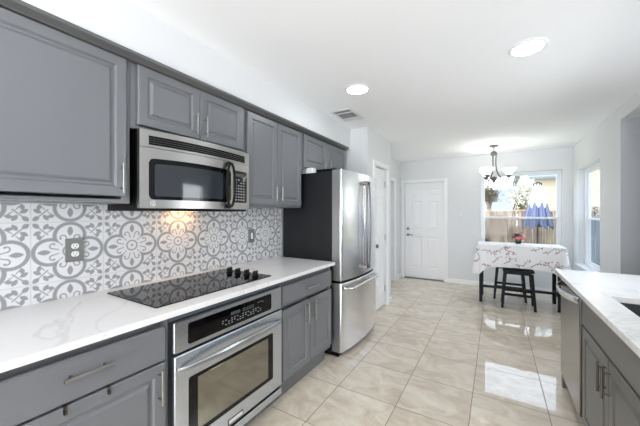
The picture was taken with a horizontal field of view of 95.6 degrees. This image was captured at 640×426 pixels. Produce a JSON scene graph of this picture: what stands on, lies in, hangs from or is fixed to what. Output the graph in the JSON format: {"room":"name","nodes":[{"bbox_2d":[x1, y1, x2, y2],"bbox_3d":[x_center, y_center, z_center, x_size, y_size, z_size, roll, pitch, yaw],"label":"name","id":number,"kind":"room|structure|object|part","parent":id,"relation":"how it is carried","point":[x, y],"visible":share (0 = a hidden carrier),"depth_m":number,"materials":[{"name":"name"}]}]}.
{"room":"kitchen","nodes":[
{"label":"kitchen","id":0,"kind":"room"},
{"bbox_2d":[0,201,282,256],"bbox_3d":[-0.800,0.140,2.570,0.150,2.440,9.070,0,0,31],"label":"wall","id":1,"kind":"structure","parent":0,"point":[281,255],"depth_m":2.71,"materials":[{"name":"white paint"}]},
{"bbox_2d":[0,7,129,203],"bbox_3d":[-1.262,-0.418,1.301,0.352,0.739,0.638,0,0,31],"label":"upper cabinet","id":2,"kind":"object","parent":1,"relation":"attached to","point":[65,99],"visible":1,"depth_m":1.26,"materials":[{"name":"grey paint"}]},
{"bbox_3d":[-0.986,-0.175,1.449,0.034,0.150,0.010,0,0,31],"label":"handle","id":3,"kind":"part","parent":2,"relation":"part of","materials":[{"name":"silver metal"}]},
{"bbox_2d":[0,202,280,310],"bbox_3d":[-1.127,0.199,1.874,0.010,0.494,2.740,0,0,31],"label":"tile backsplash","id":4,"kind":"structure","parent":1,"relation":"attached to","point":[122,248],"depth_m":1.70,"materials":[{"name":"white tile"}]},
{"bbox_2d":[65,238,83,261],"bbox_3d":[-1.310,0.197,1.549,0.014,0.124,0.078,0,0,31],"label":"wall outlet","id":5,"kind":"object","parent":4,"relation":"attached to","point":[74,247],"visible":1,"depth_m":1.54,"materials":[{"name":"grey"}]},
{"bbox_2d":[71,243,78,248],"bbox_3d":[-1.305,0.176,1.546,0.002,0.027,0.034,0,0,31],"label":"socket","id":6,"kind":"object","parent":5,"relation":"attached to","point":[73,245],"depth_m":1.55,"materials":[{"name":"white plastic"}]},
{"bbox_2d":[71,251,78,256],"bbox_3d":[-1.305,0.218,1.546,0.002,0.027,0.034,0,0,31],"label":"socket","id":7,"kind":"object","parent":5,"relation":"attached to","point":[73,253],"depth_m":1.54,"materials":[{"name":"white plastic"}]},
{"bbox_2d":[248,229,253,242],"bbox_3d":[-0.631,0.210,2.669,0.016,0.124,0.068,0,0,31],"label":"wall switch","id":8,"kind":"object","parent":4,"relation":"attached to","point":[250,231],"visible":1,"depth_m":2.65,"materials":[{"name":"grey"}]},
{"bbox_2d":[130,62,243,151],"bbox_3d":[-0.889,-0.617,1.917,0.352,0.343,0.799,0,0,31],"label":"upper cabinet","id":9,"kind":"object","parent":1,"relation":"attached to","point":[159,102],"visible":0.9,"depth_m":1.73,"materials":[{"name":"grey paint"}]},
{"bbox_3d":[-0.869,-0.627,1.692,0.020,0.318,0.372,0,0,31],"label":"door","id":10,"kind":"part","parent":9,"relation":"part of","materials":[{"name":"grey paint"}]},
{"bbox_2d":[107,128,248,211],"bbox_3d":[-0.837,-0.227,1.896,0.461,0.433,0.778,0,0,31],"label":"microwave oven","id":11,"kind":"object","parent":9,"relation":"attached to","point":[169,172],"visible":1,"depth_m":1.67,"materials":[{"name":"silver metal"}]},
{"bbox_3d":[-0.772,-0.186,1.746,0.070,0.320,0.587,0,0,31],"label":"door","id":12,"kind":"part","parent":11,"relation":"part of","materials":[{"name":"silver metal"}]},
{"bbox_3d":[-0.723,-0.395,1.827,0.070,0.091,0.778,0,0,31],"label":"vent panel","id":13,"kind":"part","parent":11,"relation":"part of","materials":[{"name":"silver metal"}]},
{"bbox_3d":[-0.590,-0.186,1.932,0.074,0.317,0.032,0,0,13],"label":"handle","id":14,"kind":"part","parent":11,"relation":"part of","materials":[{"name":"black plastic"}]},
{"bbox_3d":[-0.768,-0.555,1.809,0.034,0.130,0.010,0,0,31],"label":"handle","id":15,"kind":"part","parent":9,"relation":"part of","materials":[{"name":"silver metal"}]},
{"bbox_3d":[-0.674,-0.627,2.014,0.020,0.318,0.372,0,0,31],"label":"door","id":16,"kind":"part","parent":9,"relation":"part of","materials":[{"name":"grey paint"}]},
{"bbox_2d":[244,109,300,207],"bbox_3d":[-0.487,-0.418,2.581,0.352,0.739,0.747,0,0,31],"label":"upper cabinet","id":17,"kind":"object","parent":1,"relation":"attached to","point":[273,148],"visible":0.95,"depth_m":2.46,"materials":[{"name":"grey paint"}]},
{"bbox_3d":[-0.467,-0.424,2.357,0.020,0.712,0.346,0,0,31],"label":"door","id":18,"kind":"part","parent":17,"relation":"part of","materials":[{"name":"grey paint"}]},
{"bbox_3d":[-0.281,-0.424,2.663,0.020,0.712,0.358,0,0,31],"label":"door","id":19,"kind":"part","parent":17,"relation":"part of","materials":[{"name":"grey paint"}]},
{"bbox_2d":[301,133,343,172],"bbox_3d":[-0.049,-0.614,3.304,0.352,0.348,0.937,0,0,31],"label":"upper cabinet","id":20,"kind":"object","parent":1,"relation":"attached to","point":[315,153],"visible":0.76,"depth_m":3.10,"materials":[{"name":"grey paint"}]},
{"bbox_3d":[-0.051,-0.619,3.045,0.020,0.322,0.433,0,0,31],"label":"door","id":21,"kind":"part","parent":20,"relation":"part of","materials":[{"name":"grey paint"}]},
{"bbox_3d":[0.177,-0.619,3.421,0.020,0.322,0.433,0,0,31],"label":"door","id":22,"kind":"part","parent":20,"relation":"part of","materials":[{"name":"grey paint"}]},
{"bbox_3d":[-1.633,-0.418,0.719,0.318,0.739,0.738,0,0,31],"label":"upper cabinet","id":23,"kind":"object","parent":1,"relation":"attached to","visible":0},
{"bbox_2d":[0,0,348,149],"bbox_3d":[-0.801,-0.804,2.057,0.376,0.029,3.890,0,0,31],"label":"trim","id":24,"kind":"structure","parent":23,"relation":"attached to","point":[20,7],"depth_m":1.50,"materials":[{"name":"grey wood"}]},
{"bbox_2d":[22,0,350,149],"bbox_3d":[-1.304,-0.950,1.263,0.339,0.259,6.008,0,0,31],"label":"wall","id":25,"kind":"structure","parent":0,"point":[122,22],"depth_m":1.73,"materials":[{"name":"white paint"}]},
{"bbox_2d":[344,128,359,172],"bbox_3d":[0.554,0.141,4.209,0.468,2.439,0.955,0,0,31],"label":"wall","id":26,"kind":"structure","parent":0,"point":[351,157],"depth_m":3.73,"materials":[{"name":"white paint"}]},
{"bbox_2d":[360,127,390,304],"bbox_3d":[0.798,0.141,4.061,0.100,2.439,0.955,0,0,31],"label":"wall","id":27,"kind":"structure","parent":0,"point":[373,145],"depth_m":4.11,"materials":[{"name":"white paint"}]},
{"bbox_2d":[373,159,388,309],"bbox_3d":[0.830,0.329,4.074,0.122,2.062,0.634,0,0,31],"label":"door","id":28,"kind":"structure","parent":27,"relation":"in","point":[378,174],"depth_m":4.15,"materials":[{"name":"white paint"}]},
{"bbox_2d":[127,0,639,161],"bbox_3d":[0.556,-1.155,1.750,3.420,0.150,9.170,0,0,31],"label":"ceiling","id":29,"kind":"structure","parent":0,"point":[442,78],"depth_m":2.05,"materials":[{"name":"white paint"}]},
{"bbox_2d":[330,108,363,121],"bbox_3d":[0.301,-1.076,3.193,0.240,0.008,0.375,0,0,31],"label":"ceiling vent","id":30,"kind":"object","parent":29,"relation":"in","point":[348,114],"visible":1,"depth_m":3.17,"materials":[{"name":"white metal"}]},
{"bbox_2d":[345,84,369,94],"bbox_3d":[0.325,-1.075,2.527,0.216,0.010,0.216,0,0,31],"label":"recessed light","id":31,"kind":"object","parent":29,"relation":"in","point":[355,89],"visible":1,"depth_m":2.52,"materials":[{"name":"white paint"}]},
{"bbox_2d":[479,144,516,182],"bbox_3d":[2.816,-0.775,4.610,0.532,0.610,0.565,0,0,31],"label":"chandelier","id":32,"kind":"object","parent":29,"relation":"hanging from","point":[485,172],"visible":1,"depth_m":4.57,"materials":[{"name":"white glass"}]},
{"bbox_3d":[2.614,-0.649,4.528,0.216,0.109,0.216,0,0,31],"label":"lamp shade","id":33,"kind":"part","parent":32,"relation":"part of","materials":[{"name":"white glass"}]},
{"bbox_3d":[2.688,-0.714,4.576,0.195,0.422,0.018,0,0,-33],"label":"arm","id":34,"kind":"part","parent":32,"relation":"part of","materials":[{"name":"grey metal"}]},
{"bbox_3d":[2.885,-0.714,4.588,0.195,0.422,0.018,0,0,27],"label":"arm","id":35,"kind":"part","parent":32,"relation":"part of","materials":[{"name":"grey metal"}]},
{"bbox_3d":[2.964,-0.649,4.549,0.216,0.109,0.216,0,0,31],"label":"lamp shade","id":36,"kind":"part","parent":32,"relation":"part of","materials":[{"name":"white glass"}]},
{"bbox_2d":[508,37,548,56],"bbox_3d":[1.355,-1.075,1.892,0.216,0.010,0.216,0,0,31],"label":"recessed light","id":37,"kind":"object","parent":29,"relation":"in","point":[530,46],"visible":1,"depth_m":1.88,"materials":[{"name":"white paint"}]},
{"bbox_2d":[391,158,400,280],"bbox_3d":[1.158,0.141,5.456,0.209,2.439,1.803,0,0,31],"label":"wall","id":38,"kind":"structure","parent":0,"point":[395,165],"depth_m":5.92,"materials":[{"name":"white paint"}]},
{"bbox_2d":[391,177,395,280],"bbox_3d":[1.249,0.334,5.480,0.113,2.052,0.894,0,0,31],"label":"door","id":39,"kind":"structure","parent":38,"relation":"in","point":[392,178],"depth_m":5.79,"materials":[{"name":"white paint"}]},
{"bbox_2d":[247,277,583,425],"bbox_3d":[2.062,1.420,0.839,6.940,0.120,9.170,0,0,31],"label":"floor","id":40,"kind":"structure","parent":0,"point":[437,354],"depth_m":2.50,"materials":[{"name":"beige tile"}]},
{"bbox_2d":[0,319,167,425],"bbox_3d":[-1.122,0.918,1.220,0.695,0.884,0.643,0,0,31],"label":"base cabinet","id":41,"kind":"object","parent":40,"relation":"on","point":[134,363],"visible":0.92,"depth_m":1.09,"materials":[{"name":"grey paint"}]},
{"bbox_2d":[61,404,67,415],"bbox_3d":[-0.891,0.685,1.010,0.032,0.025,0.010,0,0,31],"label":"hook","id":42,"kind":"object","parent":41,"relation":"attached to","point":[65,412],"visible":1,"depth_m":1.00,"materials":[{"name":"silver metal"}]},
{"bbox_3d":[-0.837,0.576,1.056,0.037,0.011,0.155,0,0,31],"label":"handle","id":43,"kind":"part","parent":41,"relation":"part of","materials":[{"name":"silver metal"}]},
{"bbox_3d":[-0.860,0.943,1.070,0.020,0.535,0.590,0,0,31],"label":"door","id":44,"kind":"part","parent":41,"relation":"part of","materials":[{"name":"grey paint"}]},
{"bbox_2d":[105,385,111,394],"bbox_3d":[-0.821,0.685,1.125,0.032,0.025,0.010,0,0,31],"label":"hook","id":45,"kind":"object","parent":41,"relation":"attached to","point":[109,391],"visible":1,"depth_m":1.12,"materials":[{"name":"silver metal"}]},
{"bbox_3d":[-0.701,0.770,1.280,0.037,0.155,0.011,0,0,31],"label":"handle","id":46,"kind":"part","parent":41,"relation":"part of","materials":[{"name":"silver metal"}]},
{"bbox_2d":[168,283,281,425],"bbox_3d":[-0.690,0.918,1.810,0.664,0.884,0.809,0,0,31],"label":"wall oven","id":47,"kind":"object","parent":40,"relation":"on","point":[225,357],"visible":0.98,"depth_m":1.59,"materials":[{"name":"silver metal"}]},
{"bbox_2d":[0,256,334,372],"bbox_3d":[-0.915,0.460,1.568,0.690,0.028,2.935,0,0,31],"label":"countertop","id":48,"kind":"structure","parent":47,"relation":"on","point":[32,333],"depth_m":1.27,"materials":[{"name":"white stone"}]},
{"bbox_2d":[107,267,270,308],"bbox_3d":[-0.759,0.425,1.824,0.483,0.042,0.815,0,0,31],"label":"cooktop","id":49,"kind":"object","parent":48,"relation":"in","point":[168,292],"visible":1,"depth_m":1.71,"materials":[{"name":"black glass"}]},
{"bbox_3d":[-0.673,0.422,2.160,0.048,0.036,0.048,0,0,31],"label":"knob","id":50,"kind":"part","parent":49,"relation":"part of","materials":[{"name":"black plastic"}]},
{"bbox_3d":[-0.600,0.422,2.116,0.048,0.036,0.048,0,0,31],"label":"knob","id":51,"kind":"part","parent":49,"relation":"part of","materials":[{"name":"black plastic"}]},
{"bbox_3d":[-0.523,0.422,2.070,0.048,0.036,0.048,0,0,31],"label":"knob","id":52,"kind":"part","parent":49,"relation":"part of","materials":[{"name":"black plastic"}]},
{"bbox_3d":[-0.452,0.422,2.027,0.048,0.036,0.048,0,0,31],"label":"knob","id":53,"kind":"part","parent":49,"relation":"part of","materials":[{"name":"black plastic"}]},
{"bbox_3d":[-0.494,0.491,1.691,0.004,0.031,0.808,0,0,31],"label":"rail","id":54,"kind":"part","parent":47,"relation":"part of","materials":[{"name":"grey metal"}]},
{"bbox_3d":[-0.483,0.585,1.683,0.030,0.145,0.785,0,0,31],"label":"control panel","id":55,"kind":"part","parent":47,"relation":"part of","materials":[{"name":"silver metal"}]},
{"bbox_3d":[-0.479,0.584,1.659,0.002,0.103,0.607,0,0,31],"label":"panel glass","id":56,"kind":"part","parent":47,"relation":"part of","materials":[{"name":"black glass"}]},
{"bbox_3d":[-0.439,0.723,1.656,0.075,0.038,0.764,0,0,31],"label":"handle","id":57,"kind":"part","parent":47,"relation":"part of","materials":[{"name":"silver metal"}]},
{"bbox_3d":[-0.477,1.163,1.651,0.002,0.020,0.102,0,0,31],"label":"badge plate","id":58,"kind":"part","parent":47,"relation":"part of","materials":[{"name":"silver metal"}]},
{"bbox_3d":[-0.483,1.230,1.682,0.032,0.044,0.785,0,0,31],"label":"trim","id":59,"kind":"part","parent":47,"relation":"part of","materials":[{"name":"silver metal"}]},
{"bbox_2d":[273,267,330,402],"bbox_3d":[-0.345,0.918,2.503,0.695,0.884,0.728,0,0,31],"label":"base cabinet","id":60,"kind":"object","parent":40,"relation":"on","point":[305,299],"visible":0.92,"depth_m":2.29,"materials":[{"name":"grey paint"}]},
{"bbox_3d":[-0.179,0.944,2.196,0.020,0.503,0.348,0,0,31],"label":"door","id":61,"kind":"part","parent":60,"relation":"part of","materials":[{"name":"grey paint"}]},
{"bbox_3d":[-0.086,0.591,2.349,0.020,0.138,0.706,0,0,31],"label":"drawer","id":62,"kind":"part","parent":60,"relation":"part of","materials":[{"name":"grey paint"}]},
{"bbox_3d":[0.006,0.944,2.501,0.020,0.503,0.350,0,0,31],"label":"door","id":63,"kind":"part","parent":60,"relation":"part of","materials":[{"name":"grey paint"}]},
{"bbox_2d":[283,168,378,356],"bbox_3d":[0.185,0.468,3.224,0.798,1.785,0.901,0,0,31],"label":"refrigerator","id":64,"kind":"object","parent":40,"relation":"on","point":[335,221],"visible":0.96,"depth_m":2.84,"materials":[{"name":"silver metal"}]},
{"bbox_2d":[306,168,315,173],"bbox_3d":[-0.090,-0.424,2.936,0.075,0.058,0.070,0,0,31],"label":"box","id":65,"kind":"object","parent":64,"relation":"on","point":[308,170],"visible":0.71,"depth_m":2.91,"materials":[{"name":"white plastic"}]},
{"bbox_3d":[0.148,0.983,2.721,0.078,0.641,0.001,0,0,31],"label":"edge panel","id":66,"kind":"part","parent":64,"relation":"part of","materials":[{"name":"grey metal"}]},
{"bbox_3d":[0.148,0.115,2.721,0.078,1.042,0.001,0,0,31],"label":"edge panel","id":67,"kind":"part","parent":64,"relation":"part of","materials":[{"name":"grey metal"}]},
{"bbox_3d":[0.292,0.115,2.896,0.145,1.046,0.447,0,0,31],"label":"door","id":68,"kind":"part","parent":64,"relation":"part of","materials":[{"name":"silver metal"}]},
{"bbox_3d":[0.409,0.983,3.090,0.145,0.645,0.900,0,0,31],"label":"freezer drawer","id":69,"kind":"part","parent":64,"relation":"part of","materials":[{"name":"silver metal"}]},
{"bbox_3d":[0.478,0.712,3.048,0.103,0.048,0.829,0,0,31],"label":"handle","id":70,"kind":"part","parent":64,"relation":"part of","materials":[{"name":"silver metal"}]},
{"bbox_3d":[0.484,0.125,2.982,0.022,0.872,0.048,0,0,1],"label":"handle","id":71,"kind":"part","parent":64,"relation":"part of","materials":[{"name":"grey metal"}]},
{"bbox_3d":[0.526,0.115,3.283,0.145,1.046,0.447,0,0,31],"label":"door","id":72,"kind":"part","parent":64,"relation":"part of","materials":[{"name":"silver metal"}]},
{"bbox_3d":[0.525,0.125,3.048,0.034,0.871,0.022,0,0,17],"label":"handle","id":73,"kind":"part","parent":64,"relation":"part of","materials":[{"name":"grey metal"}]},
{"bbox_2d":[493,267,526,302],"bbox_3d":[3.024,1.088,4.631,0.440,0.548,0.335,0,0,31],"label":"backless stool","id":74,"kind":"object","parent":40,"relation":"on","point":[496,282],"visible":0.39,"depth_m":4.59,"materials":[{"name":"black paint"}]},
{"bbox_3d":[2.798,1.107,4.609,0.075,0.511,0.063,0,0,31],"label":"leg","id":75,"kind":"part","parent":74,"relation":"part of","materials":[{"name":"black paint"}]},
{"bbox_3d":[3.110,1.107,4.420,0.075,0.511,0.063,0,0,31],"label":"leg","id":76,"kind":"part","parent":74,"relation":"part of","materials":[{"name":"black paint"}]},
{"bbox_2d":[501,267,536,312],"bbox_3d":[2.869,1.088,4.207,0.417,0.548,0.350,0,0,31],"label":"backless stool","id":77,"kind":"object","parent":40,"relation":"on","point":[514,271],"visible":0.96,"depth_m":4.15,"materials":[{"name":"black paint"}]},
{"bbox_3d":[2.648,1.107,4.174,0.073,0.511,0.064,0,0,31],"label":"leg","id":78,"kind":"part","parent":77,"relation":"part of","materials":[{"name":"black paint"}]},
{"bbox_3d":[2.869,0.831,4.207,0.370,0.034,0.316,0,0,31],"label":"seat","id":79,"kind":"part","parent":77,"relation":"part of","materials":[{"name":"black paint"}]},
{"bbox_3d":[3.091,1.107,4.240,0.073,0.511,0.064,0,0,31],"label":"leg","id":80,"kind":"part","parent":77,"relation":"part of","materials":[{"name":"black paint"}]},
{"bbox_3d":[2.942,1.107,3.996,0.073,0.511,0.064,0,0,31],"label":"leg","id":81,"kind":"part","parent":77,"relation":"part of","materials":[{"name":"black paint"}]},
{"bbox_2d":[479,270,560,312],"bbox_3d":[2.993,0.921,4.404,1.010,0.878,0.505,0,0,31],"label":"table","id":82,"kind":"object","parent":40,"relation":"on","point":[554,293],"visible":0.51,"depth_m":4.33,"materials":[{"name":"black paint"}]},
{"bbox_3d":[2.474,0.936,4.461,0.044,0.847,0.044,0,0,31],"label":"leg","id":83,"kind":"part","parent":82,"relation":"part of","materials":[{"name":"black paint"}]},
{"bbox_2d":[472,241,570,274],"bbox_3d":[2.996,0.701,4.399,1.213,0.450,0.668,0,0,31],"label":"tablecloth","id":84,"kind":"object","parent":82,"relation":"on","point":[542,257],"visible":0.97,"depth_m":4.18,"materials":[{"name":"fabric"}]},
{"bbox_2d":[512,231,525,243],"bbox_3d":[3.062,0.379,4.469,0.183,0.195,0.179,0,0,-40],"label":"flower vase","id":85,"kind":"object","parent":84,"relation":"on","point":[516,236],"visible":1,"depth_m":4.46,"materials":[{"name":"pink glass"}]},
{"bbox_3d":[3.511,0.936,4.348,0.044,0.847,0.044,0,0,31],"label":"leg","id":86,"kind":"part","parent":82,"relation":"part of","materials":[{"name":"black paint"}]},
{"bbox_3d":[3.283,0.936,3.971,0.044,0.847,0.044,0,0,31],"label":"leg","id":87,"kind":"part","parent":82,"relation":"part of","materials":[{"name":"black paint"}]},
{"bbox_2d":[556,279,583,416],"bbox_3d":[1.982,0.918,1.875,0.708,0.884,0.638,0,0,31],"label":"dishwasher","id":88,"kind":"object","parent":40,"relation":"on","point":[571,303],"visible":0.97,"depth_m":1.91,"materials":[{"name":"silver metal"}]},
{"bbox_3d":[2.168,0.918,2.110,0.633,0.884,0.044,0,0,31],"label":"panel","id":89,"kind":"part","parent":88,"relation":"part of","materials":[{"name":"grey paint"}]},
{"bbox_3d":[1.698,0.538,2.020,0.071,0.040,0.543,0,0,31],"label":"handle","id":90,"kind":"part","parent":88,"relation":"part of","materials":[{"name":"silver metal"}]},
{"bbox_2d":[582,300,639,425],"bbox_3d":[1.596,0.918,1.203,0.673,0.884,0.906,0,0,31],"label":"base cabinet","id":91,"kind":"object","parent":40,"relation":"on","point":[610,368],"visible":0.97,"depth_m":1.33,"materials":[{"name":"grey paint"}]},
{"bbox_3d":[1.452,0.960,1.526,0.020,0.571,0.466,0,0,31],"label":"door","id":92,"kind":"part","parent":91,"relation":"part of","materials":[{"name":"grey paint"}]},
{"bbox_3d":[1.323,0.772,1.365,0.037,0.140,0.011,0,0,31],"label":"handle","id":93,"kind":"part","parent":91,"relation":"part of","materials":[{"name":"silver metal"}]},
{"bbox_3d":[1.289,0.772,1.311,0.037,0.140,0.011,0,0,31],"label":"handle","id":94,"kind":"part","parent":91,"relation":"part of","materials":[{"name":"silver metal"}]},
{"bbox_3d":[1.222,0.960,1.147,0.020,0.571,0.409,0,0,31],"label":"door","id":95,"kind":"part","parent":91,"relation":"part of","materials":[{"name":"grey paint"}]},
{"bbox_3d":[1.075,0.918,0.343,0.673,0.884,1.098,0,0,31],"label":"base cabinet","id":96,"kind":"object","parent":40,"relation":"on","visible":0},
{"bbox_2d":[554,269,639,357],"bbox_3d":[1.479,0.460,1.012,0.675,0.028,2.662,0,0,31],"label":"countertop","id":97,"kind":"structure","parent":96,"relation":"on","point":[602,292],"depth_m":1.57,"materials":[{"name":"white stone"}]},
{"bbox_2d":[621,303,639,316],"bbox_3d":[1.547,0.575,1.149,0.398,0.200,0.704,0,0,31],"label":"sink","id":98,"kind":"object","parent":97,"relation":"in","point":[634,308],"visible":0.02,"depth_m":1.51,"materials":[{"name":"grey metal"}]},
{"bbox_2d":[401,147,572,288],"bbox_3d":[2.930,0.140,5.527,3.170,2.440,0.150,0,0,31],"label":"wall","id":99,"kind":"structure","parent":0,"point":[463,176],"depth_m":5.46,"materials":[{"name":"white paint"}]},
{"bbox_2d":[401,178,446,281],"bbox_3d":[2.151,0.337,5.987,0.900,2.047,0.168,0,0,31],"label":"door","id":100,"kind":"structure","parent":99,"relation":"in","point":[425,203],"depth_m":5.98,"materials":[{"name":"white paint"}]},
{"bbox_2d":[458,211,462,216],"bbox_3d":[2.700,0.022,5.571,0.080,0.125,0.011,0,0,31],"label":"wall switch","id":101,"kind":"object","parent":99,"relation":"attached to","point":[460,213],"visible":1,"depth_m":5.57,"materials":[{"name":"white plastic"}]},
{"bbox_2d":[447,278,556,291],"bbox_3d":[2.913,1.317,5.441,2.807,0.085,0.014,0,0,31],"label":"baseboard","id":102,"kind":"structure","parent":99,"relation":"attached to","point":[450,280],"depth_m":5.43,"materials":[{"name":"white paint"}]},
{"bbox_2d":[481,170,560,244],"bbox_3d":[3.528,0.049,5.144,1.220,1.546,0.175,0,0,31],"label":"window","id":103,"kind":"structure","parent":99,"relation":"in","point":[557,172],"depth_m":5.04,"materials":[{"name":"white plastic"}]},
{"bbox_3d":[3.560,-0.293,5.197,1.108,0.792,0.030,0,0,31],"label":"sash","id":104,"kind":"part","parent":103,"relation":"part of","materials":[{"name":"white plastic"}]},
{"bbox_3d":[3.546,0.415,5.173,1.108,0.697,0.026,0,0,31],"label":"sash","id":105,"kind":"part","parent":103,"relation":"part of","materials":[{"name":"white plastic"}]},
{"bbox_2d":[573,90,639,273],"bbox_3d":[1.912,0.140,0.929,0.150,2.440,8.770,0,0,31],"label":"wall","id":106,"kind":"structure","parent":0,"point":[602,144],"depth_m":3.33,"materials":[{"name":"white paint"}]},
{"bbox_2d":[575,162,599,271],"bbox_3d":[3.715,0.067,3.941,0.175,1.451,1.130,0,0,31],"label":"window","id":107,"kind":"structure","parent":106,"relation":"in","point":[588,171],"depth_m":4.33,"materials":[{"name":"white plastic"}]},
{"bbox_3d":[3.653,0.781,3.979,0.030,0.022,1.130,0,0,31],"label":"sill","id":108,"kind":"part","parent":107,"relation":"part of","materials":[{"name":"white paint"}]},
{"bbox_3d":[3.744,0.401,3.923,0.026,0.667,1.018,0,0,31],"label":"sash","id":109,"kind":"part","parent":107,"relation":"part of","materials":[{"name":"white plastic"}]},
{"bbox_3d":[3.768,-0.261,3.909,0.030,0.727,1.018,0,0,31],"label":"sash","id":110,"kind":"part","parent":107,"relation":"part of","materials":[{"name":"white plastic"}]},
{"bbox_2d":[620,117,639,274],"bbox_3d":[4.573,0.209,2.070,3.520,2.302,0.123,0,0,31],"label":"wall","id":111,"kind":"structure","parent":0,"point":[629,128],"depth_m":2.89,"materials":[{"name":"grey paint"}]},
{"bbox_3d":[17.579,1.760,19.390,70.000,0.100,38.620,0,0,31],"label":"yard","id":112,"kind":"structure","parent":0,"visible":0},
{"bbox_2d":[485,183,502,211],"bbox_3d":[9.346,-0.032,16.029,1.234,3.491,0.927,0,0,6],"label":"tree","id":113,"kind":"object","parent":112,"relation":"on","point":[490,195],"visible":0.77,"depth_m":15.89,"materials":[{"name":"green plant"}]},
{"bbox_2d":[485,188,517,238],"bbox_3d":[10.836,0.010,21.962,6.600,3.400,4.000,0,0,39],"label":"house","id":114,"kind":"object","parent":112,"relation":"on","point":[497,205],"visible":0.1,"depth_m":19.36,"materials":[{"name":"white"}]},
{"bbox_2d":[501,178,549,211],"bbox_3d":[8.765,0.110,12.328,1.477,3.210,1.537,0,0,-8],"label":"tree","id":115,"kind":"object","parent":112,"relation":"on","point":[524,193],"visible":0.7,"depth_m":12.22,"materials":[{"name":"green plant"}]},
{"bbox_2d":[512,174,555,242],"bbox_3d":[15.844,-0.965,17.296,6.600,5.350,4.600,0,0,23],"label":"house","id":116,"kind":"structure","parent":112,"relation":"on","point":[548,182],"depth_m":16.38,"materials":[{"name":"beige paint"}]},
{"bbox_2d":[522,182,553,243],"bbox_3d":[5.727,0.445,7.647,0.695,2.530,0.679,0,0,-13],"label":"patio umbrella","id":117,"kind":"object","parent":112,"relation":"on","point":[537,206],"visible":0.97,"depth_m":7.49,"materials":[{"name":"blue fabric"}]},
{"bbox_2d":[485,209,594,244],"bbox_3d":[6.352,0.800,10.206,4.900,1.820,0.100,0,0,31],"label":"wooden fence","id":118,"kind":"object","parent":112,"relation":"on","point":[514,225],"visible":0.2,"depth_m":9.98,"materials":[{"name":"brown wood"}]},
{"bbox_3d":[6.352,-0.092,10.206,4.900,0.036,0.100,0,0,31],"label":"cap rail","id":119,"kind":"part","parent":118,"relation":"part of","materials":[{"name":"beige wood"}]},
{"bbox_2d":[553,204,599,235],"bbox_3d":[9.617,0.708,9.888,2.692,2.021,1.282,0,0,31],"label":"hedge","id":120,"kind":"object","parent":112,"relation":"on","point":[596,210],"visible":0.02,"depth_m":9.80,"materials":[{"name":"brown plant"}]},
{"bbox_2d":[591,216,599,265],"bbox_3d":[7.199,0.890,6.888,2.086,1.640,0.100,0,0,31],"label":"fence","id":121,"kind":"object","parent":112,"relation":"on","point":[593,227],"visible":0.06,"depth_m":7.12,"materials":[{"name":"wood"}]}
]}

